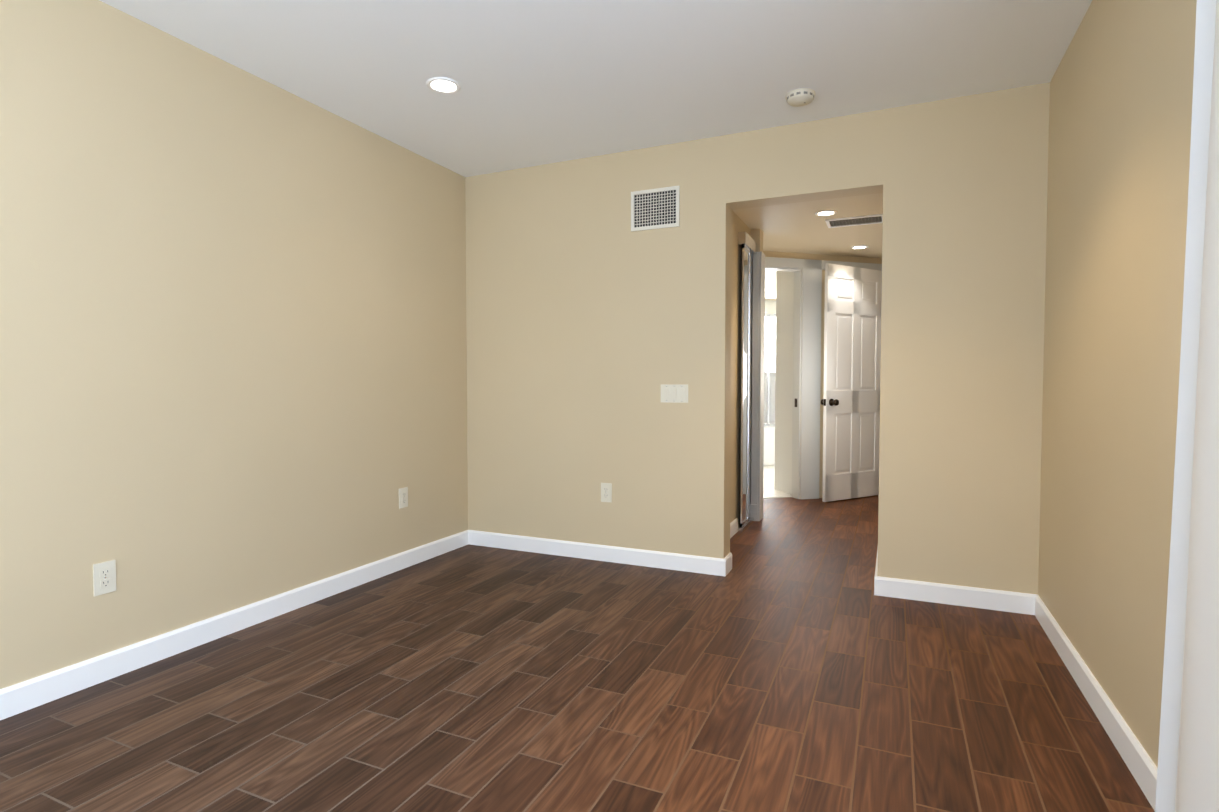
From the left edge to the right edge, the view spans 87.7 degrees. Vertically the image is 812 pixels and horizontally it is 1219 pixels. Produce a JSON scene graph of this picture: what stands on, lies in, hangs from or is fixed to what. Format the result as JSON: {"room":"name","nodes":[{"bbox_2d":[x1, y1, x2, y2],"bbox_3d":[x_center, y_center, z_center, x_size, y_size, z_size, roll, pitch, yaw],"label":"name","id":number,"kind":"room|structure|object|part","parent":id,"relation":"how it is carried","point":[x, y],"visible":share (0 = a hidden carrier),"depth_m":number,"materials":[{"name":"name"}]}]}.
{"room":"empty living room","nodes":[
{"label":"empty living room","id":0,"kind":"room"},
{"bbox_2d":[0,0,467,688],"bbox_3d":[-2.025,-0.216,2.022,0.150,2.440,5.215,1,2,24],"label":"wall","id":1,"kind":"structure","parent":0,"point":[232,344],"depth_m":2.59,"materials":[{"name":"beige paint"}]},
{"bbox_2d":[93,560,115,596],"bbox_3d":[-1.828,0.623,2.298,0.008,0.115,0.070,1,2,24],"label":"electrical outlet","id":2,"kind":"object","parent":1,"relation":"attached to","point":[104,577],"visible":1,"depth_m":2.29,"materials":[{"name":"beige plastic"}]},
{"bbox_2d":[0,530,467,719],"bbox_3d":[-1.950,0.957,2.028,0.014,0.095,4.915,1,2,24],"label":"baseboard","id":3,"kind":"structure","parent":1,"relation":"attached to","point":[74,678],"depth_m":2.58,"materials":[{"name":"white wood"}]},
{"bbox_2d":[399,487,407,508],"bbox_3d":[-1.200,0.535,3.697,0.008,0.115,0.070,1,2,24],"label":"electrical outlet","id":4,"kind":"object","parent":1,"relation":"attached to","point":[403,497],"visible":1,"depth_m":3.69,"materials":[{"name":"beige plastic"}]},
{"bbox_2d":[0,495,1154,811],"bbox_3d":[0.400,0.975,4.640,5.900,0.120,12.200,1,2,24],"label":"floor","id":5,"kind":"structure","parent":0,"point":[790,661],"depth_m":2.12,"materials":[{"name":"wood"}]},
{"bbox_2d":[100,0,1091,176],"bbox_3d":[-0.513,-1.470,1.220,3.530,0.120,5.066,1,2,24],"label":"ceiling","id":6,"kind":"structure","parent":0,"point":[541,82],"depth_m":2.67,"materials":[{"name":"white paint"}]},
{"bbox_2d":[426,77,460,93],"bbox_3d":[-0.758,-1.463,2.899,0.152,0.008,0.152,1,2,24],"label":"recessed light","id":7,"kind":"object","parent":6,"relation":"in","point":[443,85],"visible":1,"depth_m":2.90,"materials":[{"name":"white"}]},
{"bbox_2d":[785,88,814,106],"bbox_3d":[0.902,-1.450,2.998,0.136,0.041,0.136,1,2,24],"label":"smoke detector","id":8,"kind":"object","parent":6,"relation":"attached to","point":[799,97],"visible":1,"depth_m":2.96,"materials":[{"name":"beige plastic"}]},
{"bbox_2d":[730,210,749,524],"bbox_3d":[0.489,-0.223,4.579,0.780,2.280,1.505,1,2,24],"label":"wall","id":9,"kind":"structure","parent":0,"point":[739,224],"depth_m":4.57,"materials":[{"name":"beige paint"}]},
{"bbox_2d":[730,518,737,537],"bbox_3d":[0.739,0.883,4.203,0.014,0.095,0.955,1,2,24],"label":"baseboard","id":10,"kind":"structure","parent":9,"relation":"attached to","point":[734,524],"depth_m":4.53,"materials":[{"name":"white wood"}]},
{"bbox_2d":[738,232,756,531],"bbox_3d":[1.038,-0.173,4.784,0.055,2.165,0.435,1,2,24],"label":"mirrored closet doors","id":11,"kind":"structure","parent":9,"relation":"in","point":[747,243],"depth_m":4.71,"materials":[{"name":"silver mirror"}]},
{"bbox_2d":[750,229,762,251],"bbox_3d":[1.160,-0.239,5.031,0.075,2.280,0.130,1,2,24],"label":"wall","id":12,"kind":"structure","parent":0,"point":[756,235],"depth_m":4.94,"materials":[{"name":"beige paint"}]},
{"bbox_2d":[750,251,764,520],"bbox_3d":[1.156,-0.148,5.022,0.109,2.100,0.156,1,2,24],"label":"trim","id":13,"kind":"structure","parent":12,"relation":"attached to","point":[757,378],"depth_m":4.96,"materials":[{"name":"white wood"}]},
{"bbox_2d":[465,82,1049,593],"bbox_3d":[0.620,-0.271,3.611,3.380,2.440,0.150,1,2,24],"label":"wall","id":14,"kind":"structure","parent":0,"point":[593,322],"depth_m":3.53,"materials":[{"name":"beige paint"}]},
{"bbox_2d":[468,530,731,575],"bbox_3d":[-0.139,0.893,3.901,1.730,0.095,0.014,1,2,24],"label":"baseboard","id":15,"kind":"structure","parent":14,"relation":"attached to","point":[640,557],"depth_m":3.84,"materials":[{"name":"white wood"}]},
{"bbox_2d":[601,483,611,501],"bbox_3d":[-0.020,0.524,3.838,0.070,0.115,0.008,1,2,24],"label":"electrical outlet","id":16,"kind":"object","parent":14,"relation":"attached to","point":[606,492],"visible":1,"depth_m":3.83,"materials":[{"name":"beige plastic"}]},
{"bbox_2d":[631,186,679,231],"bbox_3d":[0.262,-1.135,3.654,0.295,0.228,0.012,1,2,24],"label":"air vent","id":17,"kind":"object","parent":14,"relation":"in","point":[657,208],"visible":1,"depth_m":3.65,"materials":[{"name":"white metal"}]},
{"bbox_2d":[661,384,687,402],"bbox_3d":[0.370,-0.071,3.640,0.165,0.104,0.014,1,2,24],"label":"switch plate","id":18,"kind":"object","parent":14,"relation":"attached to","point":[674,393],"visible":1,"depth_m":3.64,"materials":[{"name":"beige plastic"}]},
{"bbox_2d":[874,547,877,594],"bbox_3d":[1.695,0.890,3.987,0.014,0.095,1.669,1,2,24],"label":"baseboard","id":19,"kind":"structure","parent":14,"relation":"attached to","point":[876,569],"depth_m":3.30,"materials":[{"name":"white wood"}]},
{"bbox_2d":[876,574,1031,614],"bbox_3d":[1.673,0.920,3.091,0.660,0.095,0.014,1,2,24],"label":"baseboard","id":20,"kind":"structure","parent":14,"relation":"attached to","point":[991,599],"depth_m":3.08,"materials":[{"name":"white wood"}]},
{"bbox_2d":[765,300,774,313],"bbox_3d":[1.139,-0.370,8.884,3.740,2.280,0.120,-1,2,-16],"label":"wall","id":21,"kind":"structure","parent":0,"point":[769,304],"depth_m":9.12,"materials":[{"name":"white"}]},
{"bbox_2d":[763,465,791,498],"bbox_3d":[1.550,0.815,7.481,3.500,0.006,2.880,-1,2,-16],"label":"floor","id":22,"kind":"structure","parent":0,"point":[769,491],"depth_m":6.63,"materials":[{"name":"tile"}]},
{"bbox_2d":[764,426,774,465],"bbox_3d":[2.150,0.513,8.730,1.644,0.514,0.774,-1,2,-16],"label":"bathtub","id":23,"kind":"object","parent":22,"relation":"on","point":[769,445],"depth_m":8.31,"materials":[{"name":"white"}]},
{"bbox_2d":[764,314,775,425],"bbox_3d":[2.304,-0.469,8.349,1.374,1.466,0.080,-1,2,-16],"label":"screen","id":24,"kind":"object","parent":23,"relation":"on","point":[769,368],"visible":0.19,"depth_m":8.31,"materials":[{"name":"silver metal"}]},
{"bbox_2d":[774,271,780,489],"bbox_3d":[2.600,-0.294,6.639,1.880,2.280,0.100,-1,2,-16],"label":"wall","id":25,"kind":"structure","parent":0,"point":[778,273],"depth_m":6.39,"materials":[{"name":"white paint"}]},
{"bbox_2d":[779,271,793,493],"bbox_3d":[1.803,-0.278,6.189,0.100,2.280,0.330,-1,2,-16],"label":"wall","id":26,"kind":"structure","parent":0,"point":[781,307],"depth_m":6.23,"materials":[{"name":"white paint"}]},
{"bbox_2d":[733,193,882,300],"bbox_3d":[1.465,-1.585,6.935,5.900,0.280,6.984,1,2,24],"label":"ceiling","id":27,"kind":"structure","parent":0,"point":[800,227],"depth_m":4.92,"materials":[{"name":"paint"}]},
{"bbox_2d":[815,210,836,215],"bbox_3d":[1.523,-1.357,4.465,0.144,0.008,0.144,1,2,24],"label":"recessed light","id":28,"kind":"object","parent":27,"relation":"in","point":[826,213],"visible":0.98,"depth_m":4.46,"materials":[{"name":"white"}]},
{"bbox_2d":[825,214,882,227],"bbox_3d":[1.812,-1.362,4.674,0.400,0.012,0.240,1,2,24],"label":"ceiling vent","id":29,"kind":"object","parent":27,"relation":"in","point":[855,221],"visible":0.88,"depth_m":4.67,"materials":[{"name":"white metal"}]},
{"bbox_2d":[851,245,868,248],"bbox_3d":[2.200,-1.394,5.576,0.144,0.008,0.144,1,2,24],"label":"recessed light","id":30,"kind":"object","parent":27,"relation":"in","point":[860,247],"visible":1,"depth_m":5.57,"materials":[{"name":"white"}]},
{"bbox_2d":[763,251,881,497],"bbox_3d":[2.297,-0.275,6.096,4.200,2.280,0.120,-1,2,-16],"label":"wall","id":31,"kind":"structure","parent":0,"point":[821,257],"depth_m":5.94,"materials":[{"name":"beige paint"}]},
{"bbox_2d":[765,257,881,499],"bbox_3d":[1.865,-0.243,5.964,1.985,2.225,0.138,-1,2,-16],"label":"door frame","id":32,"kind":"structure","parent":31,"relation":"attached to","point":[807,295],"depth_m":5.90,"materials":[{"name":"white wood"}]},
{"bbox_2d":[821,263,881,501],"bbox_3d":[2.273,-0.209,5.891,0.782,2.138,0.181,-1,2,-30],"label":"door","id":33,"kind":"structure","parent":31,"relation":"in","point":[850,401],"depth_m":5.85,"materials":[{"name":"white wood"}]},
{"bbox_3d":[1.977,-0.033,5.727,0.100,0.066,0.181,-1,2,-30],"label":"knob","id":34,"kind":"part","parent":33,"relation":"part of","materials":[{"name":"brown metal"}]},
{"bbox_2d":[1038,0,1196,767],"bbox_3d":[1.029,-0.167,0.573,0.150,2.440,5.065,1,2,24],"label":"wall","id":35,"kind":"structure","parent":0,"point":[1121,99],"depth_m":1.96,"materials":[{"name":"beige paint"}]},
{"bbox_2d":[1032,594,1157,810],"bbox_3d":[1.569,0.957,2.020,0.014,0.095,2.055,1,2,24],"label":"baseboard","id":36,"kind":"structure","parent":35,"relation":"attached to","point":[1137,760],"depth_m":1.99,"materials":[{"name":"white wood"}]},
{"bbox_2d":[1155,0,1218,811],"bbox_3d":[0.607,-0.111,-0.011,0.143,2.337,3.154,1,2,24],"label":"door frame","id":37,"kind":"structure","parent":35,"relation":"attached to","point":[1188,769],"depth_m":1.15,"materials":[{"name":"white wood"}]}
]}

